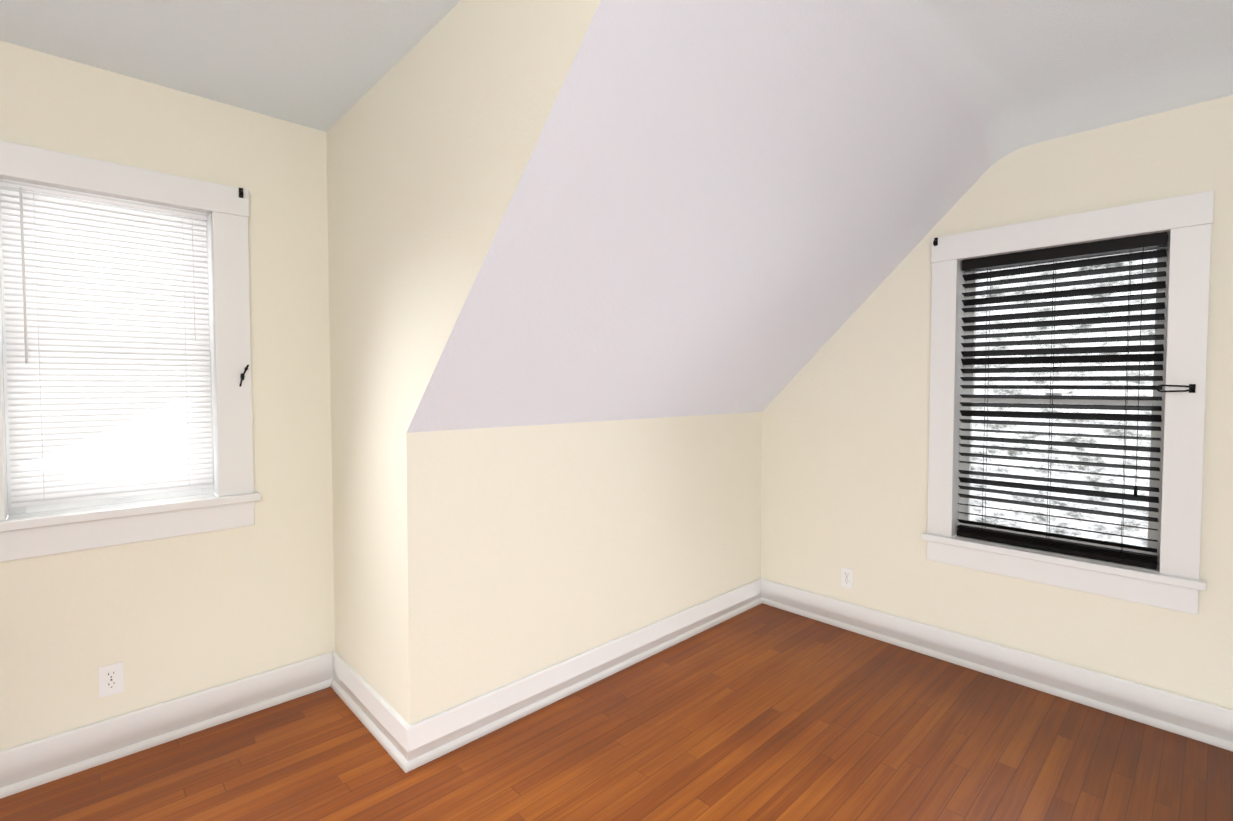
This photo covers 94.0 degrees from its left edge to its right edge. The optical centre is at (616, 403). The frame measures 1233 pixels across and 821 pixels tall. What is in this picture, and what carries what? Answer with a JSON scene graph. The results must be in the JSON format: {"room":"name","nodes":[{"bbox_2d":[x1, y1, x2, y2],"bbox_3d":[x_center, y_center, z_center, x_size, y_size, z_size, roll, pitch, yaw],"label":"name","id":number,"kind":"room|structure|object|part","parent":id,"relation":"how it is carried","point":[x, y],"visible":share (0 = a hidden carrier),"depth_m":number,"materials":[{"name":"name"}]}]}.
{"room":"empty attic bedroom","nodes":[
{"label":"empty attic bedroom","id":0,"kind":"room"},
{"bbox_2d":[0,40,334,750],"bbox_3d":[-2.530,0.073,1.543,3.310,2.564,0.001,-2,3,-44],"label":"wall","id":1,"kind":"structure","parent":0,"point":[166,619],"depth_m":2.35,"materials":[{"name":"beige paint"}]},
{"bbox_2d":[98,661,123,697],"bbox_3d":[-1.903,1.039,2.168,0.070,0.115,0.008,-2,3,-44],"label":"electrical outlet","id":2,"kind":"object","parent":1,"relation":"attached to","point":[111,679],"visible":1,"depth_m":2.17,"materials":[{"name":"white plastic"}]},
{"bbox_2d":[0,140,253,520],"bbox_3d":[-1.923,-0.252,2.211,0.863,1.280,0.195,-2,3,-44],"label":"window","id":3,"kind":"structure","parent":1,"relation":"in","point":[227,206],"depth_m":2.35,"materials":[{"name":"white paint"}]},
{"bbox_2d":[0,178,212,506],"bbox_3d":[-1.897,-0.211,2.185,0.581,1.128,0.026,-2,3,-44],"label":"window blind","id":4,"kind":"object","parent":3,"relation":"attached to","point":[113,320],"visible":1,"depth_m":2.16,"materials":[{"name":"white plastic"}]},
{"bbox_2d":[19,187,43,491],"bbox_3d":[-2.052,-0.202,2.018,0.010,1.097,0.037,1,2,25],"label":"blind cord","id":5,"kind":"object","parent":4,"relation":"attached to","point":[23,274],"depth_m":2.00,"materials":[{"name":"white fabric"}]},
{"bbox_2d":[182,215,195,469],"bbox_3d":[-1.725,-0.213,2.330,0.034,1.097,0.006,-1,2,-32],"label":"blind cord","id":6,"kind":"object","parent":4,"relation":"attached to","point":[182,215],"depth_m":2.32,"materials":[{"name":"white fabric"}]},
{"bbox_3d":[-1.949,-0.196,2.240,0.605,1.165,0.076,-2,3,-44],"label":"left window sash","id":7,"kind":"part","parent":3,"relation":"part of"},
{"bbox_2d":[239,188,243,197],"bbox_3d":[-1.552,-0.877,2.383,0.016,0.043,0.037,-2,3,-44],"label":"curtain bracket","id":8,"kind":"object","parent":3,"relation":"attached to","point":[241,193],"visible":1,"depth_m":2.39,"materials":[{"name":"black metal"}]},
{"bbox_2d":[239,365,248,386],"bbox_3d":[-1.559,-0.118,2.407,0.035,0.092,0.036,-2,3,-44],"label":"curtain hook","id":9,"kind":"object","parent":3,"relation":"attached to","point":[242,376],"visible":1,"depth_m":2.41,"materials":[{"name":"black metal"}]},
{"bbox_2d":[0,501,254,561],"bbox_3d":[-1.866,0.475,2.176,0.855,0.108,0.019,-2,3,-44],"label":"apron","id":10,"kind":"object","parent":1,"relation":"attached to","point":[38,541],"visible":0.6,"depth_m":2.16,"materials":[{"name":"white paint"}]},
{"bbox_2d":[0,492,260,531],"bbox_3d":[-1.914,0.404,2.224,0.895,0.032,0.220,-2,3,-44],"label":"window sill","id":11,"kind":"structure","parent":1,"relation":"attached to","point":[30,520],"depth_m":2.15,"materials":[{"name":"white paint"}]},
{"bbox_2d":[0,651,331,798],"bbox_3d":[-2.519,1.280,1.572,3.309,0.150,0.032,-2,3,-44],"label":"baseboard","id":12,"kind":"structure","parent":1,"relation":"attached to","point":[38,762],"depth_m":2.24,"materials":[{"name":"white paint"}]},
{"bbox_2d":[326,0,600,724],"bbox_3d":[-0.580,0.062,1.894,0.001,2.564,2.182,-2,3,-44],"label":"wall","id":13,"kind":"structure","parent":0,"point":[433,134],"depth_m":2.09,"materials":[{"name":"beige paint"}]},
{"bbox_2d":[328,651,405,761],"bbox_3d":[-1.043,1.252,2.399,0.032,0.150,0.750,-2,3,-44],"label":"baseboard","id":14,"kind":"structure","parent":13,"relation":"attached to","point":[381,720],"depth_m":2.40,"materials":[{"name":"white paint"}]},
{"bbox_2d":[406,412,761,724],"bbox_3d":[0.088,0.693,2.919,2.350,1.233,0.001,-2,3,-44],"label":"wall","id":15,"kind":"structure","parent":0,"point":[532,549],"depth_m":2.59,"materials":[{"name":"beige paint"}]},
{"bbox_2d":[396,578,763,772],"bbox_3d":[0.069,1.235,2.897,2.332,0.150,0.032,-2,3,-44],"label":"baseboard","id":16,"kind":"structure","parent":15,"relation":"attached to","point":[406,746],"depth_m":2.56,"materials":[{"name":"white paint"}]},
{"bbox_2d":[0,603,1232,820],"bbox_3d":[0.245,1.396,0.377,5.659,0.001,5.580,-2,3,-44],"label":"floor","id":17,"kind":"structure","parent":0,"point":[762,711],"depth_m":2.17,"materials":[{"name":"brown wood"}]},
{"bbox_2d":[0,0,1232,432],"bbox_3d":[0.245,-0.501,0.312,5.659,1.332,5.580,-2,3,-44],"label":"ceiling","id":18,"kind":"structure","parent":0,"point":[730,206],"depth_m":2.00,"materials":[{"name":"white paint"}]},
{"bbox_2d":[761,95,1232,709],"bbox_3d":[2.578,0.086,1.986,0.001,2.509,4.755,-2,3,-44],"label":"wall","id":19,"kind":"structure","parent":0,"point":[845,449],"depth_m":2.82,"materials":[{"name":"beige paint"}]},
{"bbox_2d":[841,567,852,588],"bbox_3d":[1.331,1.006,3.322,0.008,0.115,0.070,-2,3,-44],"label":"electrical outlet","id":20,"kind":"object","parent":19,"relation":"attached to","point":[846,577],"visible":1,"depth_m":3.32,"materials":[{"name":"white plastic"}]},
{"bbox_2d":[764,579,1232,751],"bbox_3d":[2.567,1.265,2.015,0.032,0.150,4.755,-2,3,-44],"label":"baseboard","id":21,"kind":"structure","parent":19,"relation":"attached to","point":[1195,719],"depth_m":2.69,"materials":[{"name":"white paint"}]},
{"bbox_2d":[927,541,1198,614],"bbox_3d":[1.964,0.770,2.640,0.019,0.108,0.995,-2,3,-44],"label":"apron","id":22,"kind":"object","parent":19,"relation":"attached to","point":[1171,597],"visible":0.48,"depth_m":2.56,"materials":[{"name":"white paint"}]},
{"bbox_2d":[921,532,1206,590],"bbox_3d":[2.015,0.698,2.686,0.220,0.032,1.035,-2,3,-44],"label":"window sill","id":23,"kind":"structure","parent":19,"relation":"attached to","point":[1092,564],"depth_m":2.55,"materials":[{"name":"white paint"}]},
{"bbox_2d":[927,190,1213,579],"bbox_3d":[2.024,-0.078,2.668,0.195,1.520,1.003,-2,3,-44],"label":"window","id":24,"kind":"structure","parent":19,"relation":"in","point":[1187,220],"depth_m":2.45,"materials":[{"name":"white paint"}]},
{"bbox_2d":[933,237,937,245],"bbox_3d":[1.610,-0.822,2.910,0.037,0.043,0.016,-2,3,-44],"label":"curtain bracket","id":25,"kind":"object","parent":24,"relation":"attached to","point":[935,242],"visible":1,"depth_m":2.92,"materials":[{"name":"black metal"}]},
{"bbox_2d":[957,232,1167,569],"bbox_3d":[2.003,-0.016,2.651,0.058,1.390,0.741,-2,3,-44],"label":"window blind","id":26,"kind":"object","parent":24,"relation":"attached to","point":[1135,243],"visible":0.94,"depth_m":2.60,"materials":[{"name":"black plastic"}]},
{"bbox_2d":[982,267,990,519],"bbox_3d":[1.806,-0.015,2.821,0.002,1.345,0.002,-2,3,-44],"label":"blind cord","id":27,"kind":"object","parent":26,"relation":"attached to","point":[987,267],"depth_m":2.83,"materials":[{"name":"black fabric"}]},
{"bbox_2d":[1046,261,1055,547],"bbox_3d":[1.985,-0.009,2.633,0.002,1.345,0.002,-2,3,-44],"label":"blind cord","id":28,"kind":"object","parent":26,"relation":"attached to","point":[1053,261],"depth_m":2.64,"materials":[{"name":"black fabric"}]},
{"bbox_2d":[1121,251,1131,549],"bbox_3d":[2.163,-0.003,2.446,0.002,1.345,0.002,-2,3,-44],"label":"blind cord","id":29,"kind":"object","parent":26,"relation":"attached to","point":[1131,251],"depth_m":2.46,"materials":[{"name":"black fabric"}]},
{"bbox_2d":[1134,244,1143,496],"bbox_3d":[2.187,-0.136,2.405,0.012,1.055,0.011,-2,3,-44],"label":"blind cord","id":30,"kind":"object","parent":26,"relation":"attached to","point":[1135,490],"depth_m":2.41,"materials":[{"name":"fabric"}]},
{"bbox_3d":[2.056,-0.026,2.700,0.037,1.275,0.675,-2,3,-44],"label":"glass","id":31,"kind":"part","parent":24,"relation":"part of","materials":[{"name":"clear glass"}]},
{"bbox_3d":[2.051,-0.016,2.696,0.076,1.395,0.765,-2,3,-44],"label":"right window sash","id":32,"kind":"part","parent":24,"relation":"part of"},
{"bbox_2d":[1156,384,1195,392],"bbox_3d":[2.225,-0.062,2.289,0.044,0.034,0.110,-2,3,-44],"label":"curtain bracket","id":33,"kind":"object","parent":24,"relation":"attached to","point":[1191,387],"visible":1,"depth_m":2.27,"materials":[{"name":"black metal"}]},
{"label":"outside","id":34,"kind":"structure","parent":0,"visible":0},
{"bbox_2d":[953,258,1156,546],"bbox_3d":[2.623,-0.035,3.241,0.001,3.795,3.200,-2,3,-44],"label":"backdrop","id":35,"kind":"structure","parent":34,"point":[1090,477],"depth_m":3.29,"materials":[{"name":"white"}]}
]}

